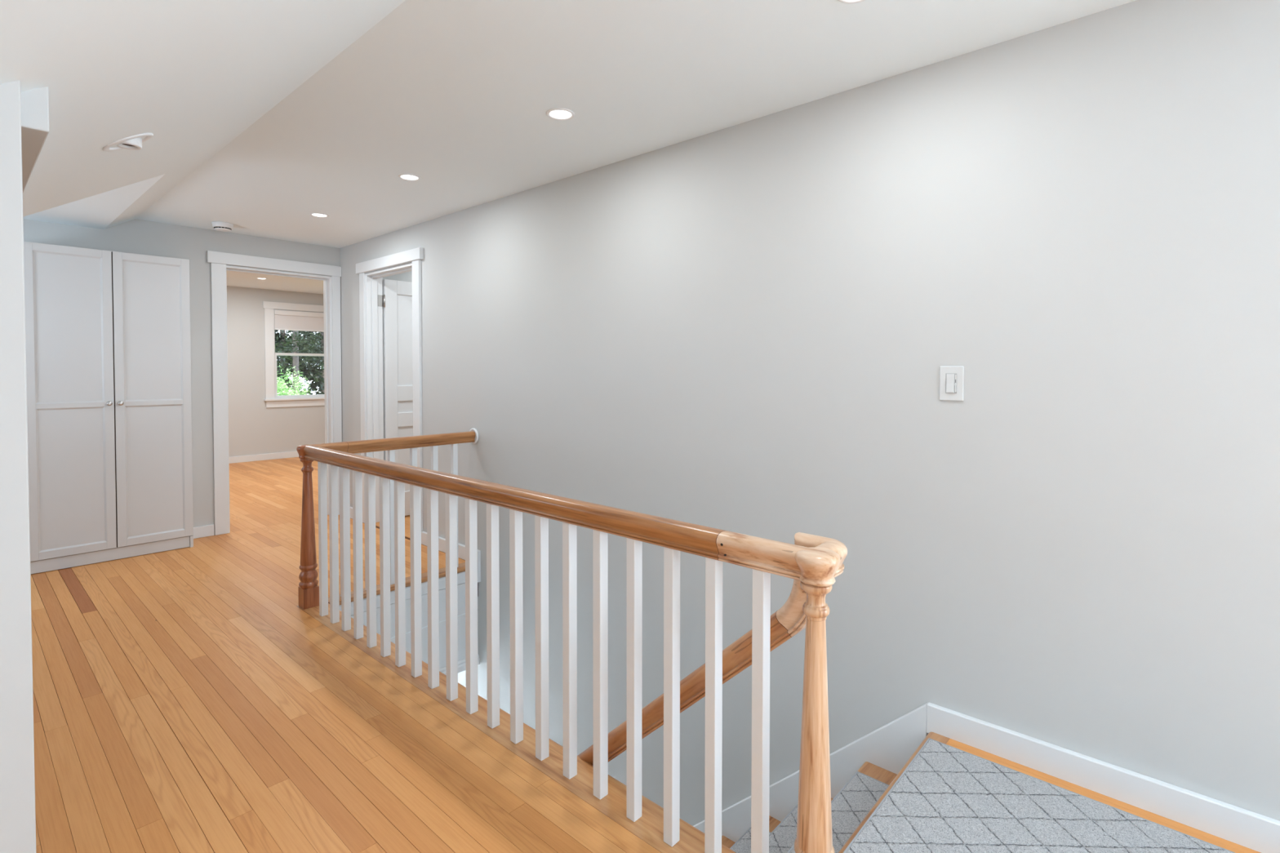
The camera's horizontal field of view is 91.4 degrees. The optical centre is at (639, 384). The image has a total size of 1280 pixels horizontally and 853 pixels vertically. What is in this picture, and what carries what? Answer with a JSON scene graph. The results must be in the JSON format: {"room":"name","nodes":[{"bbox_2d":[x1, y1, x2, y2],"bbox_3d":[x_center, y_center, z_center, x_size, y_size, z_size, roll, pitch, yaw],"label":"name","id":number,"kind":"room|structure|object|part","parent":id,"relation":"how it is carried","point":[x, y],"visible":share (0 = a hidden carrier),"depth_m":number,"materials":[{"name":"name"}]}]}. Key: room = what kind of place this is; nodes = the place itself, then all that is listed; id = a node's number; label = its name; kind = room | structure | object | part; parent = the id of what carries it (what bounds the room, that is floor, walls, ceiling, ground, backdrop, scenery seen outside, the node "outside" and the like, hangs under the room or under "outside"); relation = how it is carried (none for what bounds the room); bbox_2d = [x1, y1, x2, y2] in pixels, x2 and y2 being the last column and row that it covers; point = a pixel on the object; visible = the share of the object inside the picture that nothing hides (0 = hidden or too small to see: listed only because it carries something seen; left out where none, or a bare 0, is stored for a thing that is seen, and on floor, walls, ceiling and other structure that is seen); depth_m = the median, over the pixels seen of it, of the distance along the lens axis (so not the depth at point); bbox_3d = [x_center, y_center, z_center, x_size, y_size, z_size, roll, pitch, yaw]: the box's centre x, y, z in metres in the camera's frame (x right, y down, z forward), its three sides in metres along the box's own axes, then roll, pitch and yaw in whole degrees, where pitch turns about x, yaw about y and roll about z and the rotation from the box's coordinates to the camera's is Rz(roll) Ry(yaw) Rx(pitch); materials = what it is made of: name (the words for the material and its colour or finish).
{"room":"stair landing","nodes":[
{"label":"stair landing","id":0,"kind":"room"},
{"bbox_2d":[0,80,35,852],"bbox_3d":[-1.756,0.311,0.822,0.100,1.860,1.359,1,2,42],"label":"wall","id":1,"kind":"structure","parent":0,"point":[17,776],"depth_m":1.27,"materials":[{"name":"paint"}]},
{"bbox_2d":[20,86,48,192],"bbox_3d":[-2.058,-0.620,1.949,1.915,0.108,0.158,1,2,42],"label":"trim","id":2,"kind":"structure","parent":1,"relation":"attached to","point":[34,103],"depth_m":1.36,"materials":[{"name":"paint"}]},
{"bbox_2d":[22,218,412,528],"bbox_3d":[-3.101,0.023,5.019,0.125,2.650,5.900,1,2,42],"label":"wall","id":3,"kind":"structure","parent":0,"point":[135,236],"depth_m":4.69,"materials":[{"name":"paint"}]},
{"bbox_2d":[193,524,214,538],"bbox_3d":[-4.106,1.131,3.824,0.016,0.085,2.545,1,2,42],"label":"baseboard","id":4,"kind":"structure","parent":3,"relation":"attached to","point":[208,530],"depth_m":4.71,"materials":[{"name":"paint"}]},
{"bbox_2d":[206,250,342,535],"bbox_3d":[-2.982,0.064,5.134,0.157,2.163,0.981,1,2,42],"label":"door frame","id":5,"kind":"structure","parent":3,"relation":"in","point":[218,260],"depth_m":4.85,"materials":[{"name":"paint"}]},
{"bbox_2d":[226,271,323,293],"bbox_3d":[-3.981,-1.349,7.129,4.259,0.100,4.100,1,2,42],"label":"ceiling","id":6,"kind":"structure","parent":0,"point":[233,278],"depth_m":8.12,"materials":[{"name":"paint"}]},
{"bbox_2d":[226,285,324,457],"bbox_3d":[-4.028,-0.150,7.197,4.174,2.500,4.100,1,2,42],"label":"wall","id":7,"kind":"structure","parent":0,"point":[254,428],"depth_m":8.68,"materials":[{"name":"paint"}]},
{"bbox_2d":[228,451,298,463],"bbox_3d":[-3.984,1.056,7.184,4.054,0.088,3.900,1,2,42],"label":"baseboard","id":8,"kind":"structure","parent":7,"relation":"attached to","point":[289,454],"depth_m":8.75,"materials":[{"name":"paint"}]},
{"bbox_2d":[262,301,324,408],"bbox_3d":[-4.930,-0.426,9.170,0.165,1.492,1.100,1,2,42],"label":"window","id":9,"kind":"structure","parent":7,"relation":"in","point":[273,399],"depth_m":8.86,"materials":[{"name":"paint"}]},
{"bbox_3d":[-4.901,0.211,9.157,0.085,0.028,1.096,1,2,42],"label":"sill","id":10,"kind":"part","parent":9,"relation":"part of","materials":[{"name":"paint"}]},
{"bbox_2d":[274,310,324,332],"bbox_3d":[-4.912,-0.921,9.143,0.038,0.280,0.804,1,2,42],"label":"window shade","id":11,"kind":"object","parent":9,"relation":"attached to","point":[285,320],"visible":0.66,"depth_m":9.08,"materials":[{"name":"white fabric"}]},
{"bbox_3d":[-4.917,-0.792,9.150,0.020,0.022,0.798,1,2,42],"label":"rail","id":12,"kind":"part","parent":11,"relation":"part of","materials":[{"name":"white plastic"}]},
{"bbox_3d":[-4.968,-0.734,9.197,0.033,0.631,0.806,1,2,42],"label":"sash","id":13,"kind":"part","parent":9,"relation":"part of","materials":[{"name":"paint"}]},
{"bbox_3d":[-4.941,-0.133,9.186,0.032,0.646,0.806,1,2,42],"label":"sash","id":14,"kind":"part","parent":9,"relation":"part of","materials":[{"name":"paint"}]},
{"bbox_2d":[391,613,465,638],"bbox_3d":[-3.237,1.603,4.370,3.590,0.440,2.505,1,2,42],"label":"trim","id":15,"kind":"structure","parent":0,"point":[464,613],"depth_m":3.89,"materials":[{"name":"paint"}]},
{"bbox_2d":[0,0,1135,248],"bbox_3d":[-0.427,-0.498,1.024,9.220,1.530,3.685,1,2,42],"label":"ceiling","id":16,"kind":"structure","parent":0,"point":[263,117],"depth_m":2.19,"materials":[{"name":"paint"}]},
{"bbox_2d":[102,133,153,151],"bbox_3d":[-1.746,-0.829,2.130,0.156,0.085,0.136,1,2,42],"label":"recessed light","id":17,"kind":"object","parent":16,"relation":"in","point":[133,142],"visible":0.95,"depth_m":2.12,"materials":[{"name":"white plastic"}]},
{"bbox_2d":[211,221,233,231],"bbox_3d":[-3.030,-1.142,4.531,0.132,0.050,0.132,1,2,42],"label":"smoke detector","id":18,"kind":"object","parent":16,"relation":"attached to","point":[217,225],"visible":1,"depth_m":4.49,"materials":[{"name":"white plastic"}]},
{"bbox_2d":[310,212,328,217],"bbox_3d":[-2.194,-1.159,4.272,0.118,0.005,0.118,1,2,42],"label":"recessed light","id":19,"kind":"object","parent":16,"relation":"in","point":[313,214],"visible":1,"depth_m":4.27,"materials":[{"name":"white plastic"}]},
{"bbox_2d":[398,173,421,180],"bbox_3d":[-1.268,-1.140,3.434,0.118,0.005,0.118,1,2,42],"label":"recessed light","id":20,"kind":"object","parent":16,"relation":"in","point":[406,176],"visible":1,"depth_m":3.43,"materials":[{"name":"white plastic"}]},
{"bbox_2d":[546,107,574,119],"bbox_3d":[-0.329,-1.120,2.588,0.118,0.005,0.118,1,2,42],"label":"recessed light","id":21,"kind":"object","parent":16,"relation":"in","point":[558,113],"visible":1,"depth_m":2.58,"materials":[{"name":"white plastic"}]},
{"bbox_2d":[838,0,865,3],"bbox_3d":[0.608,-1.101,1.748,0.118,0.005,0.118,1,2,42],"label":"recessed light","id":22,"kind":"object","parent":16,"relation":"in","point":[842,1],"visible":1,"depth_m":1.79,"materials":[{"name":"white plastic"}]},
{"bbox_2d":[30,457,1260,852],"bbox_3d":[-1.219,1.296,3.382,13.500,0.220,5.850,1,2,42],"label":"floor","id":23,"kind":"structure","parent":0,"point":[185,700],"depth_m":2.18,"materials":[{"name":"brown wood"}]},
{"bbox_2d":[23,241,193,574],"bbox_3d":[-3.550,0.144,4.193,0.281,2.043,0.844,1,2,42],"label":"tall cabinet","id":24,"kind":"object","parent":23,"relation":"on","point":[108,332],"visible":0.95,"depth_m":4.09,"materials":[{"name":"paint"}]},
{"bbox_3d":[-3.617,0.107,3.967,0.020,1.959,0.420,1,2,42],"label":"door","id":25,"kind":"part","parent":24,"relation":"part of","materials":[{"name":"paint"}]},
{"bbox_3d":[-3.476,0.125,4.087,0.029,0.031,0.031,1,2,42],"label":"knob","id":26,"kind":"part","parent":24,"relation":"part of","materials":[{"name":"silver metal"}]},
{"bbox_3d":[-3.437,0.124,4.130,0.029,0.031,0.031,1,2,42],"label":"knob","id":27,"kind":"part","parent":24,"relation":"part of","materials":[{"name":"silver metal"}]},
{"bbox_3d":[-3.332,0.101,4.282,0.020,1.959,0.418,1,2,42],"label":"door","id":28,"kind":"part","parent":24,"relation":"part of","materials":[{"name":"paint"}]},
{"bbox_2d":[296,428,847,852],"bbox_3d":[-0.366,1.044,2.730,3.016,1.454,1.078,1,2,42],"label":"balustrade","id":29,"kind":"object","parent":23,"relation":"on","point":[813,562],"visible":0.99,"depth_m":1.92,"materials":[{"name":"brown wood"}]},
{"bbox_3d":[-1.773,0.788,3.333,0.093,0.796,0.093,1,2,42],"label":"newel post","id":30,"kind":"part","parent":29,"relation":"part of","materials":[{"name":"red wood"}]},
{"bbox_3d":[-1.366,0.347,3.779,0.063,0.068,0.813,1,2,42],"label":"handrail","id":31,"kind":"part","parent":29,"relation":"part of","materials":[{"name":"brown wood"}]},
{"bbox_3d":[-0.772,0.377,2.426,2.633,0.068,0.063,1,2,42],"label":"handrail","id":32,"kind":"part","parent":29,"relation":"part of","materials":[{"name":"brown wood"}]},
{"bbox_3d":[-0.114,1.171,1.997,1.337,1.232,0.063,1,2,42],"label":"stair handrail","id":33,"kind":"part","parent":29,"relation":"part of","materials":[{"name":"brown wood"}]},
{"bbox_3d":[0.389,0.833,1.389,0.093,0.796,0.093,1,2,42],"label":"newel post","id":34,"kind":"part","parent":29,"relation":"part of","materials":[{"name":"brown wood"}]},
{"bbox_2d":[721,761,897,848],"bbox_3d":[-0.257,2.442,2.719,2.614,2.430,0.946,1,2,42],"label":"staircase","id":35,"kind":"structure","parent":23,"relation":"attached to","point":[870,770],"depth_m":2.29,"materials":[{"name":"brown wood"}]},
{"bbox_2d":[729,827,770,852],"bbox_3d":[0.299,1.817,2.206,0.228,0.007,0.770,1,2,42],"label":"carpet","id":36,"kind":"object","parent":35,"relation":"on","point":[743,845],"visible":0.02,"depth_m":2.45,"materials":[{"name":"grey carpet"}]},
{"bbox_2d":[768,804,797,852],"bbox_3d":[0.458,1.617,2.058,0.228,0.007,0.770,1,2,42],"label":"carpet","id":37,"kind":"object","parent":35,"relation":"on","point":[782,838],"visible":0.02,"depth_m":2.23,"materials":[{"name":"grey carpet"}]},
{"bbox_2d":[786,771,888,852],"bbox_3d":[0.618,1.418,1.910,0.228,0.007,0.770,1,2,42],"label":"carpet","id":38,"kind":"object","parent":35,"relation":"on","point":[851,806],"visible":0.51,"depth_m":2.10,"materials":[{"name":"grey carpet"}]},
{"bbox_2d":[843,737,1235,852],"bbox_3d":[2.188,1.248,0.493,3.982,0.007,0.832,1,2,42],"label":"carpet","id":39,"kind":"object","parent":23,"relation":"on","point":[948,799],"visible":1,"depth_m":1.75,"materials":[{"name":"grey carpet"}]},
{"bbox_2d":[339,0,1279,826],"bbox_3d":[0.841,1.357,2.458,9.200,5.200,0.125,1,2,42],"label":"wall","id":40,"kind":"structure","parent":0,"point":[748,327],"depth_m":2.17,"materials":[{"name":"paint"}]},
{"bbox_2d":[355,247,423,531],"bbox_3d":[-1.653,0.075,5.179,1.043,2.142,0.933,1,2,42],"label":"door","id":41,"kind":"structure","parent":40,"relation":"in","point":[391,371],"depth_m":5.17,"materials":[{"name":"paint"}]},
{"bbox_2d":[328,562,465,604],"bbox_3d":[-1.403,1.192,3.754,0.094,0.030,0.921,1,2,42],"label":"trim","id":42,"kind":"structure","parent":40,"relation":"attached to","point":[442,572],"depth_m":3.78,"materials":[{"name":"brown wood"}]},
{"bbox_2d":[339,571,479,675],"bbox_3d":[-1.391,1.525,3.740,0.050,0.634,0.974,1,2,42],"label":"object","id":43,"kind":"structure","parent":40,"relation":"attached to","point":[460,576],"depth_m":3.89,"materials":[{"name":"paint"}]},
{"bbox_2d":[350,506,480,582],"bbox_3d":[-1.834,1.167,4.767,2.130,0.205,0.023,1,2,42],"label":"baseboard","id":44,"kind":"structure","parent":40,"relation":"in","point":[442,541],"depth_m":4.21,"materials":[{"name":"paint"}]},
{"bbox_2d":[838,732,949,852],"bbox_3d":[0.685,1.237,1.774,0.070,0.030,1.052,1,2,42],"label":"trim","id":45,"kind":"structure","parent":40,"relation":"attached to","point":[935,736],"depth_m":1.92,"materials":[{"name":"brown wood"}]},
{"bbox_2d":[939,365,964,400],"bbox_3d":[1.065,-0.003,2.136,0.077,0.119,0.011,1,2,42],"label":"light switch","id":46,"kind":"object","parent":40,"relation":"attached to","point":[951,377],"visible":1,"depth_m":2.13,"materials":[{"name":"plastic"}]},
{"bbox_2d":[693,702,1279,852],"bbox_3d":[1.585,2.619,1.714,7.060,2.970,0.023,1,2,42],"label":"baseboard","id":47,"kind":"structure","parent":40,"relation":"attached to","point":[889,747],"depth_m":2.00,"materials":[{"name":"paint"}]},
{"label":"outside","id":48,"kind":"structure","parent":0,"visible":0},
{"bbox_2d":[275,347,292,381],"bbox_3d":[-11.866,-1.633,16.269,6.304,11.290,5.661,0,1,14],"label":"conifer tree","id":49,"kind":"object","parent":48,"point":[279,372],"visible":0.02,"depth_m":17.18,"materials":[{"name":"green plant"}]},
{"bbox_3d":[-0.692,2.597,2.413,2.990,2.720,0.095,1,2,42],"label":"wall","id":50,"kind":"structure","parent":0,"visible":0},
{"bbox_2d":[296,603,735,852],"bbox_3d":[-0.720,1.222,2.426,2.890,0.030,0.140,1,2,42],"label":"trim","id":51,"kind":"structure","parent":50,"relation":"on","point":[649,828],"depth_m":2.02,"materials":[{"name":"brown wood"}]},
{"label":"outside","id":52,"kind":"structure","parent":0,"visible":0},
{"bbox_3d":[-19.856,3.438,38.175,59.500,0.050,90.000,1,2,42],"label":"grass lawn","id":53,"kind":"structure","parent":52,"visible":0},
{"bbox_2d":[276,345,307,392],"bbox_3d":[-14.899,-2.366,21.858,8.134,13.943,8.188,0,1,2],"label":"conifer tree","id":54,"kind":"object","parent":53,"relation":"on","point":[279,345],"visible":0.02,"depth_m":22.43,"materials":[{"name":"green plant"}]},
{"bbox_2d":[276,364,311,395],"bbox_3d":[-7.261,1.815,12.376,2.056,4.347,2.056,1,2,42],"label":"shrub","id":55,"kind":"object","parent":53,"relation":"on","point":[280,392],"visible":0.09,"depth_m":12.40,"materials":[{"name":"green plant"}]},
{"bbox_2d":[274,329,320,395],"bbox_3d":[-11.638,-2.071,20.580,6.712,12.746,7.058,-1,2,-35],"label":"conifer tree","id":56,"kind":"object","parent":53,"relation":"on","point":[283,334],"visible":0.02,"depth_m":20.52,"materials":[{"name":"green plant"}]},
{"bbox_2d":[274,329,324,395],"bbox_3d":[-8.260,-1.161,15.342,3.458,10.159,3.727,1,2,42],"label":"conifer tree","id":57,"kind":"object","parent":53,"relation":"on","point":[294,348],"visible":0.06,"depth_m":15.13,"materials":[{"name":"green plant"}]},
{"bbox_2d":[274,329,324,395],"bbox_3d":[-8.758,-1.129,17.255,5.066,10.011,4.282,0,1,12],"label":"conifer tree","id":58,"kind":"object","parent":53,"relation":"on","point":[322,335],"visible":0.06,"depth_m":16.54,"materials":[{"name":"green plant"}]},
{"bbox_2d":[287,333,320,395],"bbox_3d":[-10.168,-1.947,22.067,6.503,12.812,7.585,-1,1,-31],"label":"conifer tree","id":59,"kind":"object","parent":53,"relation":"on","point":[304,366],"visible":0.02,"depth_m":20.75,"materials":[{"name":"green plant"}]}
]}

